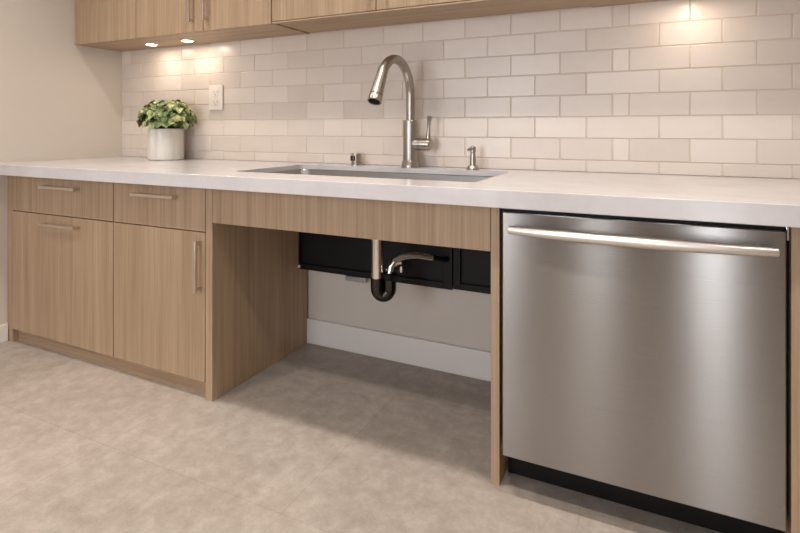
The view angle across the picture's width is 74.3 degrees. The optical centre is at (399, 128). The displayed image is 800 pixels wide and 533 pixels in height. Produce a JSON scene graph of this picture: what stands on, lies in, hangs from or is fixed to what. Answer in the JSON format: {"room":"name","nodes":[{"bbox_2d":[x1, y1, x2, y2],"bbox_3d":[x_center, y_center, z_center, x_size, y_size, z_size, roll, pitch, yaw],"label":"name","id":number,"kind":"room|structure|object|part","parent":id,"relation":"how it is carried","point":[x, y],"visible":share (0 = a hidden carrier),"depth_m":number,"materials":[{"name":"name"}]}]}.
{"room":"kitchen","nodes":[
{"label":"kitchen","id":0,"kind":"room"},
{"bbox_2d":[0,0,122,324],"bbox_3d":[-2.473,-0.219,1.522,0.100,2.500,3.622,0,0,26],"label":"wall","id":1,"kind":"structure","parent":0,"point":[61,99],"depth_m":2.75,"materials":[{"name":"white paint"}]},
{"bbox_2d":[0,323,7,342],"bbox_3d":[-2.556,0.989,1.216,0.014,0.085,2.998,0,0,26],"label":"baseboard","id":2,"kind":"structure","parent":1,"relation":"attached to","point":[3,328],"depth_m":2.55,"materials":[{"name":"white paint"}]},
{"bbox_2d":[0,340,784,532],"bbox_3d":[-0.079,1.081,0.375,5.410,0.100,3.822,0,0,26],"label":"floor","id":3,"kind":"structure","parent":0,"point":[322,439],"depth_m":1.67,"materials":[{"name":"stone"}]},
{"bbox_2d":[8,176,17,341],"bbox_3d":[-1.764,0.622,2.837,0.042,0.818,0.605,0,0,26],"label":"end panel","id":4,"kind":"object","parent":3,"relation":"on","point":[12,333],"visible":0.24,"depth_m":2.56,"materials":[{"name":"brown wood"}]},
{"bbox_2d":[13,176,118,368],"bbox_3d":[-1.422,0.622,2.651,0.731,0.818,0.637,0,0,26],"label":"base cabinet","id":5,"kind":"object","parent":3,"relation":"on","point":[63,230],"visible":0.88,"depth_m":2.38,"materials":[{"name":"brown wood"}]},
{"bbox_3d":[-1.531,0.266,2.370,0.252,0.013,0.035,0,0,26],"label":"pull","id":6,"kind":"part","parent":5,"relation":"part of","materials":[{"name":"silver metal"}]},
{"bbox_3d":[-1.531,0.436,2.370,0.252,0.013,0.035,0,0,26],"label":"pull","id":7,"kind":"part","parent":5,"relation":"part of","materials":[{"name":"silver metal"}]},
{"bbox_3d":[-1.540,0.306,2.404,0.728,0.174,0.020,0,0,26],"label":"drawer","id":8,"kind":"part","parent":5,"relation":"part of","materials":[{"name":"brown wood"}]},
{"bbox_2d":[0,156,799,227],"bbox_3d":[-0.009,0.188,1.943,3.980,0.049,0.718,0,0,26],"label":"countertop","id":9,"kind":"structure","parent":5,"relation":"on","point":[734,200],"depth_m":1.58,"materials":[{"name":"white stone"}]},
{"bbox_2d":[136,99,196,160],"bbox_3d":[-1.228,0.004,2.782,0.349,0.320,0.248,0,0,26],"label":"potted plant","id":10,"kind":"object","parent":9,"relation":"on","point":[165,138],"visible":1,"depth_m":2.71,"materials":[{"name":"green plant"}]},
{"bbox_3d":[-1.236,0.081,2.791,0.177,0.165,0.177,0,0,26],"label":"pot","id":11,"kind":"part","parent":10,"relation":"part of","materials":[{"name":"white ceramic"}]},
{"bbox_2d":[213,189,490,250],"bbox_3d":[-0.219,0.284,1.772,1.076,0.142,0.020,0,0,26],"label":"apron","id":12,"kind":"object","parent":9,"relation":"attached to","point":[454,226],"visible":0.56,"depth_m":1.72,"materials":[{"name":"brown wood"}]},
{"bbox_2d":[350,153,361,164],"bbox_3d":[-0.198,0.136,2.388,0.053,0.054,0.053,0,0,26],"label":"air gap cap","id":13,"kind":"object","parent":9,"relation":"on","point":[355,158],"visible":0.98,"depth_m":2.37,"materials":[{"name":"silver metal"}]},
{"bbox_2d":[269,169,494,181],"bbox_3d":[-0.111,0.261,2.020,1.006,0.154,0.478,0,0,26],"label":"sink","id":14,"kind":"object","parent":9,"relation":"in","point":[415,176],"visible":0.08,"depth_m":2.23,"materials":[{"name":"silver metal"}]},
{"bbox_2d":[371,239,448,301],"bbox_3d":[0.043,0.504,2.077,0.341,0.330,0.077,0,0,-17],"label":"trap","id":15,"kind":"object","parent":14,"relation":"attached to","point":[383,284],"visible":0.88,"depth_m":2.02,"materials":[{"name":"black metal"}]},
{"bbox_3d":[0.041,0.523,2.069,0.196,0.081,0.037,0,0,-21],"label":"trap arm","id":16,"kind":"part","parent":15,"relation":"part of","materials":[{"name":"silver metal"}]},
{"bbox_2d":[368,54,432,167],"bbox_3d":[0.007,-0.067,2.092,0.141,0.461,0.385,0,0,26],"label":"kitchen faucet","id":17,"kind":"object","parent":9,"relation":"on","point":[412,143],"visible":0.99,"depth_m":2.21,"materials":[{"name":"silver metal"}]},
{"bbox_3d":[0.120,-0.004,2.205,0.023,0.103,0.035,0,0,-40],"label":"lever","id":18,"kind":"part","parent":17,"relation":"part of","materials":[{"name":"silver metal"}]},
{"bbox_2d":[466,146,478,169],"bbox_3d":[0.292,0.117,2.120,0.054,0.093,0.052,0,0,-5],"label":"soap dispenser","id":19,"kind":"object","parent":9,"relation":"on","point":[472,149],"visible":1,"depth_m":2.11,"materials":[{"name":"silver metal"}]},
{"bbox_3d":[0.293,0.110,2.120,0.025,0.078,0.025,0,0,26],"label":"pump stem","id":20,"kind":"part","parent":19,"relation":"part of","materials":[{"name":"silver metal"}]},
{"bbox_2d":[114,183,205,394],"bbox_3d":[-0.855,0.622,2.380,0.524,0.818,0.637,0,0,26],"label":"base cabinet","id":21,"kind":"object","parent":3,"relation":"on","point":[160,231],"visible":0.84,"depth_m":2.12,"materials":[{"name":"brown wood"}]},
{"bbox_3d":[-0.982,0.267,2.107,0.236,0.013,0.035,0,0,26],"label":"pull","id":22,"kind":"part","parent":21,"relation":"part of","materials":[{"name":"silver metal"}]},
{"bbox_3d":[-0.974,0.306,2.132,0.521,0.174,0.020,0,0,26],"label":"drawer","id":23,"kind":"part","parent":21,"relation":"part of","materials":[{"name":"brown wood"}]},
{"bbox_3d":[-0.769,0.523,2.005,0.013,0.199,0.035,0,0,26],"label":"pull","id":24,"kind":"part","parent":21,"relation":"part of","materials":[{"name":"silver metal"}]},
{"bbox_2d":[206,189,306,400],"bbox_3d":[-0.594,0.622,2.275,0.034,0.818,0.606,0,0,26],"label":"end panel","id":25,"kind":"object","parent":3,"relation":"on","point":[256,288],"visible":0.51,"depth_m":2.17,"materials":[{"name":"brown wood"}]},
{"bbox_2d":[491,208,507,485],"bbox_3d":[0.405,0.622,1.800,0.026,0.818,0.602,0,0,26],"label":"end panel","id":26,"kind":"object","parent":3,"relation":"on","point":[499,462],"visible":0.24,"depth_m":1.53,"materials":[{"name":"brown wood"}]},
{"bbox_2d":[502,208,788,532],"bbox_3d":[0.695,0.623,1.579,0.676,0.808,0.659,0,0,26],"label":"dishwasher","id":27,"kind":"object","parent":3,"relation":"on","point":[644,360],"visible":0.98,"depth_m":1.32,"materials":[{"name":"silver metal"}]},
{"bbox_3d":[0.567,0.276,1.302,0.609,0.030,0.049,0,0,26],"label":"handle","id":28,"kind":"part","parent":27,"relation":"part of","materials":[{"name":"metal"}]},
{"bbox_3d":[0.630,0.970,1.442,0.673,0.114,0.014,0,0,26],"label":"toe panel","id":29,"kind":"part","parent":27,"relation":"part of","materials":[{"name":"black"}]},
{"bbox_2d":[785,227,799,532],"bbox_3d":[1.398,0.622,1.290,0.837,0.818,0.655,0,0,26],"label":"base cabinet","id":30,"kind":"object","parent":3,"relation":"on","point":[793,245],"visible":0.14,"depth_m":1.21,"materials":[{"name":"brown wood"}]},
{"bbox_2d":[122,0,799,351],"bbox_3d":[0.724,-0.219,2.050,5.410,2.500,0.107,0,0,26],"label":"wall","id":31,"kind":"structure","parent":0,"point":[670,87],"depth_m":2.15,"materials":[{"name":"white tile"}]},
{"bbox_2d":[75,0,308,51],"bbox_3d":[-1.111,-0.863,2.693,1.342,0.812,0.317,0,0,26],"label":"upper cabinet","id":32,"kind":"object","parent":31,"relation":"attached to","point":[116,25],"visible":0.99,"depth_m":2.61,"materials":[{"name":"brown wood"}]},
{"bbox_3d":[-1.530,-0.863,2.767,0.446,0.812,0.020,0,0,26],"label":"door","id":33,"kind":"part","parent":32,"relation":"part of","materials":[{"name":"brown wood"}]},
{"bbox_2d":[144,43,157,45],"bbox_3d":[-1.337,-0.454,2.840,0.068,0.006,0.068,0,0,26],"label":"puck light","id":34,"kind":"object","parent":32,"relation":"attached to","point":[149,44],"visible":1,"depth_m":2.82,"materials":[{"name":"silver metal"}]},
{"bbox_3d":[-1.121,-0.863,2.571,0.453,0.812,0.020,0,0,26],"label":"door","id":35,"kind":"part","parent":32,"relation":"part of","materials":[{"name":"brown wood"}]},
{"bbox_2d":[180,39,194,41],"bbox_3d":[-1.094,-0.454,2.718,0.068,0.006,0.068,0,0,26],"label":"puck light","id":36,"kind":"object","parent":32,"relation":"attached to","point":[183,40],"visible":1,"depth_m":2.70,"materials":[{"name":"silver metal"}]},
{"bbox_3d":[-0.983,-0.608,2.475,0.013,0.218,0.035,0,0,26],"label":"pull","id":37,"kind":"part","parent":32,"relation":"part of","materials":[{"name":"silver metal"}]},
{"bbox_3d":[-0.901,-0.608,2.436,0.013,0.218,0.035,0,0,26],"label":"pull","id":38,"kind":"part","parent":32,"relation":"part of","materials":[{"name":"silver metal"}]},
{"bbox_3d":[-0.735,-0.863,2.386,0.395,0.812,0.020,0,0,26],"label":"door","id":39,"kind":"part","parent":32,"relation":"part of","materials":[{"name":"brown wood"}]},
{"bbox_2d":[209,85,222,109],"bbox_3d":[-0.977,-0.166,2.799,0.098,0.132,0.011,0,0,26],"label":"wall outlet","id":40,"kind":"object","parent":31,"relation":"attached to","point":[215,91],"visible":1,"depth_m":2.79,"materials":[{"name":"beige plastic"}]},
{"bbox_2d":[212,99,217,105],"bbox_3d":[-0.978,-0.141,2.796,0.038,0.036,0.003,0,0,26],"label":"receptacle","id":41,"kind":"object","parent":40,"relation":"attached to","point":[214,101],"depth_m":2.79,"materials":[{"name":"beige plastic"}]},
{"bbox_2d":[212,89,217,95],"bbox_3d":[-0.978,-0.191,2.796,0.038,0.036,0.003,0,0,26],"label":"receptacle","id":42,"kind":"object","parent":40,"relation":"attached to","point":[214,91],"depth_m":2.79,"materials":[{"name":"beige plastic"}]},
{"bbox_2d":[345,275,367,282],"bbox_3d":[-0.179,0.668,2.381,0.105,0.021,0.090,0,0,26],"label":"wall bracket","id":43,"kind":"object","parent":31,"relation":"attached to","point":[348,278],"visible":0.7,"depth_m":2.34,"materials":[{"name":"silver metal"}]},
{"bbox_2d":[298,232,452,289],"bbox_3d":[-0.120,0.533,2.340,0.764,0.248,0.078,0,0,26],"label":"access panel","id":44,"kind":"object","parent":31,"relation":"attached to","point":[342,255],"visible":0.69,"depth_m":2.33,"materials":[{"name":"black plastic"}]},
{"bbox_2d":[386,260,403,272],"bbox_3d":[-0.015,0.575,2.234,0.082,0.056,0.066,0,0,26],"label":"shutoff valve","id":45,"kind":"object","parent":44,"relation":"attached to","point":[400,265],"visible":0.58,"depth_m":2.21,"materials":[{"name":"silver metal"}]},
{"bbox_2d":[307,317,490,381],"bbox_3d":[0.707,0.972,1.998,5.195,0.118,0.016,0,0,26],"label":"baseboard","id":46,"kind":"structure","parent":31,"relation":"attached to","point":[450,358],"depth_m":2.32,"materials":[{"name":"white paint"}]},
{"bbox_2d":[272,0,590,32],"bbox_3d":[0.075,-0.863,2.125,1.284,0.812,0.317,0,0,26],"label":"upper cabinet","id":47,"kind":"object","parent":31,"relation":"attached to","point":[310,16],"visible":1,"depth_m":2.14,"materials":[{"name":"brown wood"}]},
{"bbox_3d":[-0.322,-0.867,2.188,0.510,0.804,0.020,0,0,26],"label":"door","id":48,"kind":"part","parent":47,"relation":"part of","materials":[{"name":"brown wood"}]},
{"bbox_3d":[0.026,-0.460,2.023,1.284,0.006,0.019,0,0,26],"label":"light rail","id":49,"kind":"part","parent":47,"relation":"part of","materials":[{"name":"brown wood"}]},
{"bbox_3d":[0.084,-0.867,1.994,0.381,0.804,0.020,0,0,26],"label":"door","id":50,"kind":"part","parent":47,"relation":"part of","materials":[{"name":"brown wood"}]},
{"bbox_2d":[122,0,799,178],"bbox_3d":[0.139,-0.148,2.275,3.958,0.622,0.007,0,0,26],"label":"backsplash","id":51,"kind":"structure","parent":31,"relation":"attached to","point":[256,135],"depth_m":2.10,"materials":[{"name":"tile"}]},
{"bbox_2d":[453,248,490,293],"bbox_3d":[0.369,0.530,2.111,0.306,0.242,0.069,0,0,26],"label":"access panel","id":52,"kind":"object","parent":31,"relation":"attached to","point":[471,268],"visible":0.29,"depth_m":2.12,"materials":[{"name":"black plastic"}]},
{"bbox_2d":[589,0,667,7],"bbox_3d":[1.255,-0.863,1.559,1.328,0.812,0.317,0,0,26],"label":"upper cabinet","id":53,"kind":"object","parent":31,"relation":"attached to","point":[594,3],"visible":1,"depth_m":1.91,"materials":[{"name":"brown wood"}]}
]}

